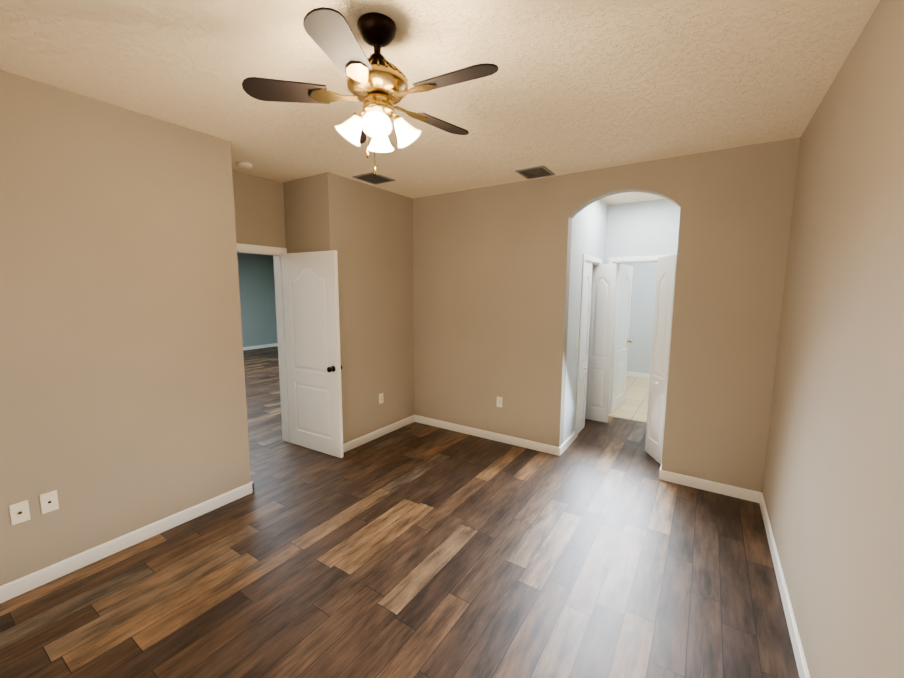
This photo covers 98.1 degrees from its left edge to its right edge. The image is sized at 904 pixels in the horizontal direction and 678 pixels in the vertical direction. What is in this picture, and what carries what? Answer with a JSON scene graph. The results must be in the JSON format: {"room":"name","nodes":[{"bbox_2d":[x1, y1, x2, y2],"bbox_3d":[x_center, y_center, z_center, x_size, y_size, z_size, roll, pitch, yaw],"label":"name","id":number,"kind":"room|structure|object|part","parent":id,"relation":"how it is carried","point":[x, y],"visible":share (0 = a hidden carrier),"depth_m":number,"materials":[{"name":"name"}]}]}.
{"room":"empty bedroom","nodes":[
{"label":"empty bedroom","id":0,"kind":"room"},
{"bbox_2d":[237,253,276,346],"bbox_3d":[-7.706,-0.705,7.764,0.120,2.750,9.240,5,8,33],"label":"wall","id":1,"kind":"structure","parent":0,"point":[257,297],"depth_m":11.03,"materials":[{"name":"paint"}]},
{"bbox_2d":[243,343,276,349],"bbox_3d":[-7.657,0.620,7.892,0.013,0.088,9.000,5,8,33],"label":"baseboard","id":2,"kind":"structure","parent":1,"relation":"attached to","point":[260,346],"depth_m":11.17,"materials":[{"name":"white wood"}]},
{"bbox_2d":[232,170,285,253],"bbox_3d":[-2.032,-0.196,3.849,0.120,2.750,0.890,5,8,33],"label":"wall","id":3,"kind":"structure","parent":0,"point":[259,211],"depth_m":3.83,"materials":[{"name":"beige paint"}]},
{"bbox_2d":[237,243,289,441],"bbox_3d":[-2.033,0.131,3.889,0.152,2.092,0.894,5,8,33],"label":"door frame","id":4,"kind":"structure","parent":3,"relation":"attached to","point":[276,252],"depth_m":4.16,"materials":[{"name":"white wood"}]},
{"bbox_2d":[281,250,343,457],"bbox_3d":[-1.420,0.151,3.972,0.775,2.020,0.171,4,8,30],"label":"door","id":5,"kind":"structure","parent":3,"relation":"in","point":[311,317],"depth_m":3.93,"materials":[{"name":"white wood"}]},
{"bbox_3d":[-1.144,0.287,3.823,0.060,0.060,0.171,4,8,30],"label":"knob","id":6,"kind":"part","parent":5,"relation":"part of","materials":[{"name":"brown metal"}]},
{"bbox_2d":[272,256,277,342],"bbox_3d":[-2.255,-0.912,9.634,6.880,2.750,0.120,5,8,33],"label":"wall","id":7,"kind":"structure","parent":0,"point":[272,256],"depth_m":11.45,"materials":[{"name":"paint"}]},
{"bbox_2d":[0,346,799,677],"bbox_3d":[-2.574,1.031,5.522,11.550,0.100,10.950,5,8,33],"label":"floor","id":8,"kind":"structure","parent":0,"point":[426,550],"depth_m":2.28,"materials":[{"name":"brown wood"}]},
{"bbox_2d":[0,70,250,585],"bbox_3d":[-2.727,0.009,2.170,0.810,2.750,2.700,5,8,33],"label":"wall block","id":9,"kind":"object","parent":8,"relation":"on","point":[123,408],"visible":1,"depth_m":2.39,"materials":[{"name":"beige paint"}]},
{"bbox_2d":[9,500,29,525],"bbox_3d":[-2.345,0.943,2.128,0.006,0.115,0.070,5,8,33],"label":"outlet","id":10,"kind":"object","parent":9,"relation":"attached to","point":[15,509],"visible":1,"depth_m":2.12,"materials":[{"name":"beige plastic"}]},
{"bbox_2d":[39,490,58,513],"bbox_3d":[-2.283,0.924,2.223,0.006,0.115,0.070,5,8,33],"label":"outlet","id":11,"kind":"object","parent":9,"relation":"attached to","point":[53,505],"visible":1,"depth_m":2.22,"materials":[{"name":"beige plastic"}]},
{"bbox_2d":[0,481,253,602],"bbox_3d":[-2.377,1.356,2.129,0.013,0.088,2.683,5,8,33],"label":"baseboard","id":12,"kind":"structure","parent":8,"relation":"on","point":[22,585],"depth_m":2.48,"materials":[{"name":"white wood"}]},
{"bbox_2d":[283,172,413,443],"bbox_3d":[-1.124,-0.284,4.600,0.810,2.750,1.370,5,8,33],"label":"wall block","id":13,"kind":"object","parent":8,"relation":"on","point":[364,231],"visible":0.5,"depth_m":4.18,"materials":[{"name":"beige paint"}]},
{"bbox_2d":[343,415,415,452],"bbox_3d":[-0.833,1.074,4.468,0.013,0.088,1.223,5,8,33],"label":"baseboard","id":14,"kind":"structure","parent":13,"relation":"attached to","point":[352,444],"depth_m":4.44,"materials":[{"name":"white wood"}]},
{"bbox_2d":[608,376,649,422],"bbox_3d":[3.249,0.918,6.219,2.080,0.004,2.890,5,8,33],"label":"bathroom tile floor","id":15,"kind":"structure","parent":8,"relation":"on","point":[634,406],"depth_m":5.95,"materials":[{"name":"beige tile"}]},
{"bbox_2d":[0,0,879,204],"bbox_3d":[-2.561,-1.798,5.172,11.550,0.100,10.950,5,8,33],"label":"ceiling","id":16,"kind":"structure","parent":0,"point":[571,86],"depth_m":1.97,"materials":[{"name":"white paint"}]},
{"bbox_2d":[236,161,252,168],"bbox_3d":[-1.807,-1.510,3.416,0.124,0.034,0.124,5,8,33],"label":"smoke detector","id":17,"kind":"object","parent":16,"relation":"attached to","point":[243,165],"visible":1,"depth_m":3.38,"materials":[{"name":"beige plastic"}]},
{"bbox_2d":[242,7,497,174],"bbox_3d":[-0.279,-0.996,1.657,1.004,0.609,1.018,5,8,33],"label":"ceiling fan","id":18,"kind":"object","parent":16,"relation":"hanging from","point":[377,83],"visible":1,"depth_m":1.58,"materials":[{"name":"brown metal"}]},
{"bbox_3d":[-0.312,-1.051,1.654,0.256,0.253,0.256,5,8,33],"label":"motor","id":19,"kind":"part","parent":18,"relation":"part of","materials":[{"name":"gold metal"}]},
{"bbox_2d":[353,172,394,184],"bbox_3d":[-0.762,-1.569,3.839,0.270,0.011,0.310,5,8,33],"label":"ceiling vent","id":20,"kind":"object","parent":16,"relation":"in","point":[371,177],"visible":0.94,"depth_m":3.82,"materials":[{"name":"grey metal"}]},
{"bbox_2d":[515,166,554,178],"bbox_3d":[0.770,-1.536,3.627,0.270,0.011,0.310,5,8,33],"label":"ceiling vent","id":21,"kind":"object","parent":16,"relation":"in","point":[535,172],"visible":1,"depth_m":3.60,"materials":[{"name":"grey"}]},
{"bbox_2d":[563,199,607,442],"bbox_3d":[1.553,-0.276,4.629,0.120,2.750,1.610,5,8,33],"label":"wall","id":22,"kind":"structure","parent":0,"point":[589,228],"depth_m":4.19,"materials":[{"name":"paint"}]},
{"bbox_2d":[560,431,575,454],"bbox_3d":[1.247,1.115,4.216,0.013,0.088,0.550,5,8,33],"label":"baseboard","id":23,"kind":"structure","parent":22,"relation":"attached to","point":[564,446],"depth_m":4.19,"materials":[{"name":"white wood"}]},
{"bbox_2d":[578,262,591,432],"bbox_3d":[1.524,0.110,4.557,0.096,1.985,0.365,5,8,33],"label":"closet door","id":24,"kind":"structure","parent":22,"relation":"in","point":[585,342],"depth_m":4.57,"materials":[{"name":"white wood"}]},
{"bbox_2d":[575,254,601,437],"bbox_3d":[1.589,0.063,4.713,0.136,2.057,0.854,5,8,33],"label":"trim","id":25,"kind":"structure","parent":22,"relation":"attached to","point":[589,259],"depth_m":4.35,"materials":[{"name":"white wood"}]},
{"bbox_2d":[585,264,616,422],"bbox_3d":[1.857,0.064,4.938,0.300,1.985,0.096,5,8,33],"label":"closet door","id":26,"kind":"structure","parent":22,"relation":"in","point":[603,284],"depth_m":4.92,"materials":[{"name":"white wood"}]},
{"bbox_2d":[413,137,800,491],"bbox_3d":[1.025,-0.194,3.946,3.510,2.750,0.120,5,8,33],"label":"wall","id":27,"kind":"structure","parent":0,"point":[491,273],"depth_m":3.51,"materials":[{"name":"beige paint"}]},
{"bbox_2d":[416,415,560,455],"bbox_3d":[0.306,1.076,4.493,1.893,0.088,0.013,5,8,33],"label":"baseboard","id":28,"kind":"structure","parent":27,"relation":"attached to","point":[533,445],"depth_m":4.39,"materials":[{"name":"white wood"}]},
{"bbox_2d":[497,396,502,406],"bbox_3d":[0.522,0.691,4.308,0.070,0.115,0.006,5,8,33],"label":"outlet","id":29,"kind":"object","parent":27,"relation":"attached to","point":[500,398],"visible":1,"depth_m":4.30,"materials":[{"name":"beige plastic"}]},
{"bbox_2d":[660,470,755,501],"bbox_3d":[2.142,1.232,3.302,0.680,0.088,0.013,5,8,33],"label":"baseboard","id":30,"kind":"structure","parent":27,"relation":"attached to","point":[733,491],"depth_m":3.28,"materials":[{"name":"white wood"}]},
{"bbox_2d":[611,263,657,373],"bbox_3d":[4.088,-0.594,7.295,2.040,2.750,0.120,5,8,33],"label":"wall","id":31,"kind":"structure","parent":0,"point":[644,277],"depth_m":7.53,"materials":[{"name":"paint"}]},
{"bbox_2d":[626,371,649,377],"bbox_3d":[4.033,0.732,7.411,2.010,0.088,0.013,5,8,33],"label":"baseboard","id":32,"kind":"structure","parent":31,"relation":"attached to","point":[638,374],"depth_m":7.65,"materials":[{"name":"white wood"}]},
{"bbox_2d":[605,199,680,263],"bbox_3d":[2.397,-0.314,4.965,1.160,2.750,0.120,5,8,33],"label":"wall","id":33,"kind":"structure","parent":0,"point":[645,228],"depth_m":4.81,"materials":[{"name":"paint"}]},
{"bbox_2d":[609,264,632,412],"bbox_3d":[2.382,-0.017,5.515,0.171,2.010,0.710,6,9,37],"label":"bathroom door","id":34,"kind":"structure","parent":33,"relation":"in","point":[621,331],"depth_m":5.43,"materials":[{"name":"white wood"}]},
{"bbox_2d":[608,255,669,263],"bbox_3d":[2.407,0.015,4.988,0.864,2.092,0.136,5,8,33],"label":"door frame","id":35,"kind":"structure","parent":33,"relation":"attached to","point":[635,259],"depth_m":4.88,"materials":[{"name":"white wood"}]},
{"bbox_2d":[762,0,903,677],"bbox_3d":[1.185,0.183,0.900,0.120,2.750,5.080,5,8,33],"label":"wall","id":36,"kind":"structure","parent":0,"point":[833,489],"depth_m":1.49,"materials":[{"name":"beige paint"}]},
{"bbox_2d":[756,491,809,677],"bbox_3d":[1.123,1.499,1.099,0.013,0.088,4.840,5,8,33],"label":"baseboard","id":37,"kind":"structure","parent":36,"relation":"attached to","point":[800,659],"depth_m":2.07,"materials":[{"name":"white wood"}]},
{"bbox_3d":[2.423,-0.202,4.064,0.120,2.750,1.610,5,8,33],"label":"wall","id":38,"kind":"structure","parent":0,"visible":0},
{"bbox_2d":[645,255,676,463],"bbox_3d":[2.032,0.204,3.818,0.096,1.985,0.320,0,7,1],"label":"closet door","id":39,"kind":"structure","parent":38,"relation":"in","point":[663,315],"depth_m":3.80,"materials":[{"name":"white wood"}]}
]}

